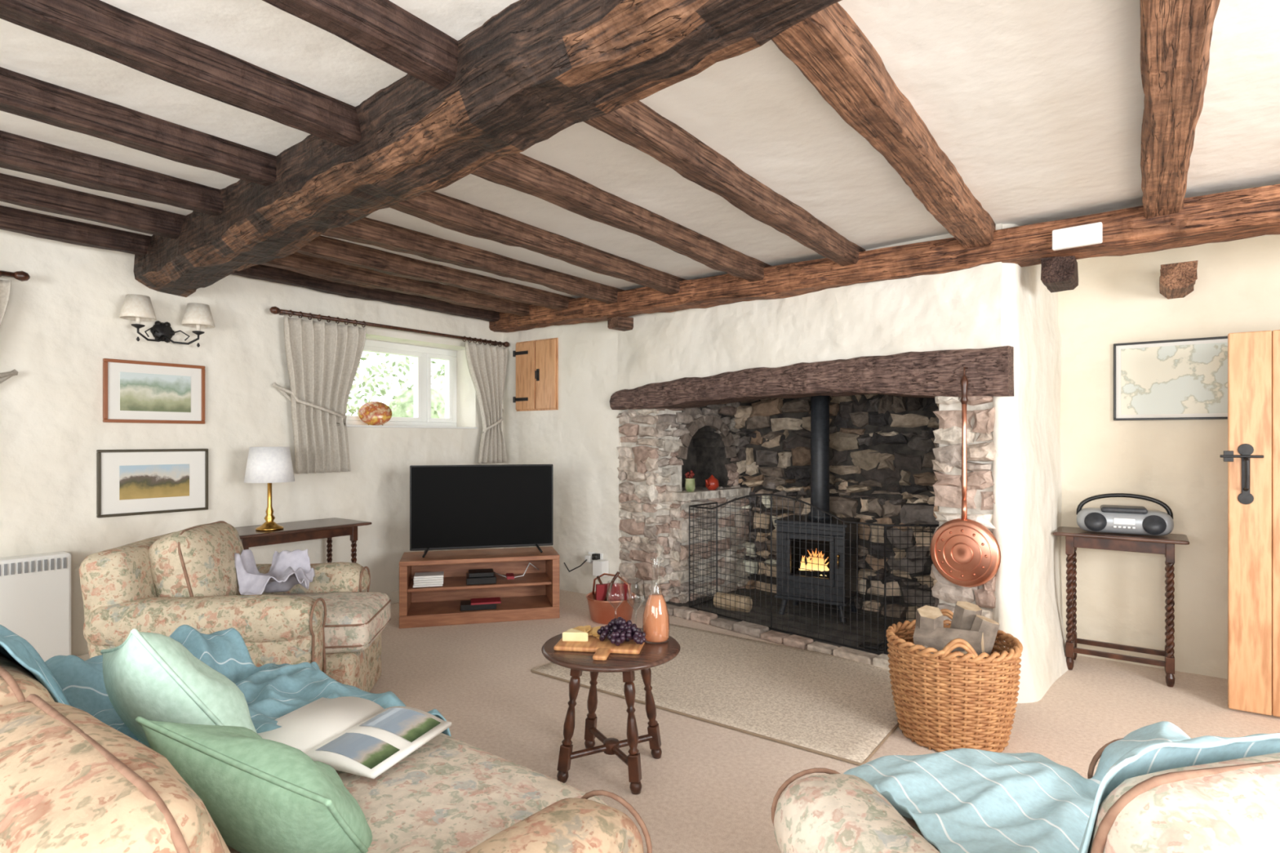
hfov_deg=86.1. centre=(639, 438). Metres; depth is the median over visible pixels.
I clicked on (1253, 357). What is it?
door
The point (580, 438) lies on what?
wall
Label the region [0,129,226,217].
joist
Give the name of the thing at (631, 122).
joist
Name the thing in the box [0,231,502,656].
wall
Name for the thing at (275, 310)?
curtain rod
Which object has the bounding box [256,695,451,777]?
open magazine
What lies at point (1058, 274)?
stub
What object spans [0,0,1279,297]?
ceiling
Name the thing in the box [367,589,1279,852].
floor
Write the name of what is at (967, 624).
firewood logs
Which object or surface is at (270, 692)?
throw blanket
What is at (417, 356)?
window
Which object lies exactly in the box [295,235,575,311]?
joist
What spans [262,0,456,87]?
joist
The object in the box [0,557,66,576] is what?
grille
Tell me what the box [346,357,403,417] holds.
bush
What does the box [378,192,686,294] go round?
joist
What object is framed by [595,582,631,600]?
books
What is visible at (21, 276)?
curtain rod
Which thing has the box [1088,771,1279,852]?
cushion
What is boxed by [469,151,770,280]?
joist
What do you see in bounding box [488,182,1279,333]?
beam
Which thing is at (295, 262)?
joist
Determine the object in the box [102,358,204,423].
framed picture
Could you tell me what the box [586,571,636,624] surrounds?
bucket
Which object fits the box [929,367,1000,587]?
pan
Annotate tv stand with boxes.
[399,546,559,628]
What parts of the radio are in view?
handle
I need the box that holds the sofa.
[0,648,652,852]
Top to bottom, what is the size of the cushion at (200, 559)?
0.469 m
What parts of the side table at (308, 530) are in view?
frame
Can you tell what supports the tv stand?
on the floor
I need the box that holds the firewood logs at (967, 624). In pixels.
[901,601,1008,733]
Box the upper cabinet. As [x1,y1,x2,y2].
[512,337,558,411]
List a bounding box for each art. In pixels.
[119,463,189,500]
[120,371,191,412]
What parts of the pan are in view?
copper handle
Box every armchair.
[79,520,391,695]
[771,737,1279,852]
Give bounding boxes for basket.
[885,608,1022,751]
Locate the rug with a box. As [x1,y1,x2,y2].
[530,623,898,764]
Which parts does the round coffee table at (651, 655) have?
frame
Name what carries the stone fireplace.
on the floor
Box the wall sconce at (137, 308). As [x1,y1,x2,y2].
[119,293,214,346]
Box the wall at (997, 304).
[617,223,1068,702]
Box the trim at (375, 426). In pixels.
[346,425,477,428]
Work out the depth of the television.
4.84 m
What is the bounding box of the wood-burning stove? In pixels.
[774,396,860,622]
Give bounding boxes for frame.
[346,339,457,426]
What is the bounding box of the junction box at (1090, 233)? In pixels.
[1052,222,1102,250]
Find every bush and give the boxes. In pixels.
[346,353,444,418]
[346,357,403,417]
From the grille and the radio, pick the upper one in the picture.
the radio
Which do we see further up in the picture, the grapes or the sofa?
the grapes
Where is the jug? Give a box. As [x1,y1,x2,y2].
[684,470,695,492]
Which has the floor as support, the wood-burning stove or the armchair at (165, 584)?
the armchair at (165, 584)
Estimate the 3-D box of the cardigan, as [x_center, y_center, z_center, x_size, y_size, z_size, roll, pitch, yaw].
[-1.704,0.627,3.213,0.365,0.212,0.380,0,0,36]
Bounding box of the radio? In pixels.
[1075,493,1173,535]
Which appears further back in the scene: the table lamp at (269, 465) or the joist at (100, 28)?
the table lamp at (269, 465)
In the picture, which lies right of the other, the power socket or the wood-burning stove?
the wood-burning stove
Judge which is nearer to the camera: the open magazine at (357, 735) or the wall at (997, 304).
the open magazine at (357, 735)
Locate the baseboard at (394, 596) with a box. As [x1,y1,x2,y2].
[73,590,399,658]
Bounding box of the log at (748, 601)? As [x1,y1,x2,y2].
[713,591,752,612]
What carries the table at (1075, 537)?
on the floor
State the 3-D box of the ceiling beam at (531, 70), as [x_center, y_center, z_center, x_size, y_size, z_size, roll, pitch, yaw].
[-0.008,-0.970,1.585,7.326,0.315,0.337,0,0,41]
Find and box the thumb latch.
[1219,444,1263,504]
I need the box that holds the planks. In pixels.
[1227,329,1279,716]
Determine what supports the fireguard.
on the stone fireplace
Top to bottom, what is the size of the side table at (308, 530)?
0.700 m
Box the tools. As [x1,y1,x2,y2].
[859,639,888,651]
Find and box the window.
[346,346,452,422]
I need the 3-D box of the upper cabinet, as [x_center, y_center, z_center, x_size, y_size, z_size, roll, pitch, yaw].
[-0.902,-0.540,5.814,0.507,0.600,0.065,0,0,36]
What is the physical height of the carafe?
0.316 m
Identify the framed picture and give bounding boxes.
[96,448,208,517]
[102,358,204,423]
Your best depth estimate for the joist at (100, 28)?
1.82 m
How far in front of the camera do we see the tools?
3.99 m
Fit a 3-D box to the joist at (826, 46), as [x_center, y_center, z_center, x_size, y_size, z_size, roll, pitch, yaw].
[0.971,-0.991,2.422,0.153,0.112,2.568,0,0,36]
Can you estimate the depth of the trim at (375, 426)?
5.29 m
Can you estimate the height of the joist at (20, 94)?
0.108 m
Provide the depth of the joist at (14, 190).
3.06 m
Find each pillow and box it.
[100,628,257,751]
[135,716,372,852]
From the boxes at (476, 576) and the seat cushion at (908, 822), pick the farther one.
the boxes at (476, 576)
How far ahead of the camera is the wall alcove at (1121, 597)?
3.75 m
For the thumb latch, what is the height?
0.276 m
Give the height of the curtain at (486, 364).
1.005 m
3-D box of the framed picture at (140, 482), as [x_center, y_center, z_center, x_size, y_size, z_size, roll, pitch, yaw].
[-2.789,0.245,3.943,0.025,0.370,0.545,0,0,36]
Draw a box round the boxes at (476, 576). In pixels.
[413,562,538,611]
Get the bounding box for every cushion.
[146,521,244,596]
[269,592,391,654]
[901,817,947,852]
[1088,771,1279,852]
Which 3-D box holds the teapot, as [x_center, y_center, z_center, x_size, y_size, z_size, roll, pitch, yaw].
[0.568,0.345,5.434,0.159,0.120,0.109,0,0,-22]
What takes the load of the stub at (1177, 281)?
attached to the wall alcove at (1121, 597)
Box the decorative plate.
[358,401,391,425]
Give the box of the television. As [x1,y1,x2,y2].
[409,464,553,557]
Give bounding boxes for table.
[233,517,371,564]
[541,627,680,794]
[1053,526,1189,687]
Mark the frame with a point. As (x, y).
(424, 350)
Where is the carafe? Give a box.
[642,557,669,642]
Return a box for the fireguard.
[688,493,938,654]
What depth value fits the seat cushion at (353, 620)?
3.00 m
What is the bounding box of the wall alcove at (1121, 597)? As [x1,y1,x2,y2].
[1057,234,1279,679]
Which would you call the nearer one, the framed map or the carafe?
the carafe
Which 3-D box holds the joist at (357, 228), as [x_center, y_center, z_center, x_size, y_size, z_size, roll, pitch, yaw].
[-0.889,-1.033,4.048,0.122,0.107,2.557,0,0,37]
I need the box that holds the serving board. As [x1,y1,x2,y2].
[553,635,644,660]
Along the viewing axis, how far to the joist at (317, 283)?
4.82 m
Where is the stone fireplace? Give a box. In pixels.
[609,344,1013,670]
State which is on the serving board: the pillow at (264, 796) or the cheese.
the cheese
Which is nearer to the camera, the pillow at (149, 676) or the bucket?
the pillow at (149, 676)
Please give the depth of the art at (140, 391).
3.94 m
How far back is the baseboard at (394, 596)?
5.18 m
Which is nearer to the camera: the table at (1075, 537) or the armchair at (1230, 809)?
the armchair at (1230, 809)
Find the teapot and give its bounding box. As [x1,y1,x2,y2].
[705,475,719,489]
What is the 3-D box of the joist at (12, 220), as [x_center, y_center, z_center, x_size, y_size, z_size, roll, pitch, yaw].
[-3.805,-1.052,2.290,0.114,0.110,3.955,0,0,37]
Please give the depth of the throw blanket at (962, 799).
1.31 m
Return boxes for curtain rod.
[0,270,30,281]
[269,306,510,347]
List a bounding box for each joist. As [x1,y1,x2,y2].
[0,0,356,144]
[0,66,279,190]
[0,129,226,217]
[0,173,182,237]
[0,205,155,257]
[236,266,498,322]
[256,252,533,317]
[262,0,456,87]
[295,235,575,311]
[325,214,624,303]
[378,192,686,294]
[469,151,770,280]
[582,97,863,267]
[768,1,995,247]
[1136,0,1219,217]
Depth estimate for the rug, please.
3.37 m
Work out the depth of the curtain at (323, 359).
4.64 m
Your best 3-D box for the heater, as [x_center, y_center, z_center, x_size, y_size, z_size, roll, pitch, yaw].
[-3.338,0.880,3.092,0.122,0.580,1.200,0,0,36]
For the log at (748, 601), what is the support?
on the stone fireplace
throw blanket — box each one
[0,622,457,764]
[840,728,1279,852]
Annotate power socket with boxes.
[564,551,608,577]
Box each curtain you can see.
[0,279,17,383]
[272,315,366,473]
[465,342,507,463]
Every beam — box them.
[137,0,844,299]
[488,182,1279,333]
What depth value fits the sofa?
1.09 m
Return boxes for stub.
[607,315,633,330]
[1041,257,1079,292]
[1159,260,1199,301]
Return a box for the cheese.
[562,625,601,641]
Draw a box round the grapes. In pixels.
[596,617,646,645]
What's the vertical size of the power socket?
0.165 m
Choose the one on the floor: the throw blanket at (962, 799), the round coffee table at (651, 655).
the round coffee table at (651, 655)
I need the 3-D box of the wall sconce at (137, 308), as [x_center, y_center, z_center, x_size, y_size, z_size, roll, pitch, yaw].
[-2.701,-0.665,3.921,0.194,0.250,0.467,0,0,36]
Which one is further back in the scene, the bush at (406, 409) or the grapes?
the bush at (406, 409)
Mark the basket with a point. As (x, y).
(988, 722)
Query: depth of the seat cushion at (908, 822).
1.32 m
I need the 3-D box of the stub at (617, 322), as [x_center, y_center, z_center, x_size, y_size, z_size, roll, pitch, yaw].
[-0.111,-0.871,5.208,0.260,0.088,0.124,0,0,-44]
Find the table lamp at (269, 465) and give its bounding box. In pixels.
[244,446,294,531]
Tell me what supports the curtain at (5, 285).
hanging from the curtain rod at (21, 276)
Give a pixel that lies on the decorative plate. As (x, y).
(372, 413)
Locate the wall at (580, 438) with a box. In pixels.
[502,318,621,594]
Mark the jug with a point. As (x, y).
(690, 485)
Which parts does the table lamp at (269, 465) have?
lamp shade, brass stem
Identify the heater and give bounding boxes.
[0,551,71,658]
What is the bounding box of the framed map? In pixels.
[1113,336,1227,420]
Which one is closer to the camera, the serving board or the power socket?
the serving board
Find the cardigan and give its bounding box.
[235,546,317,593]
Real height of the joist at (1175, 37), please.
0.108 m

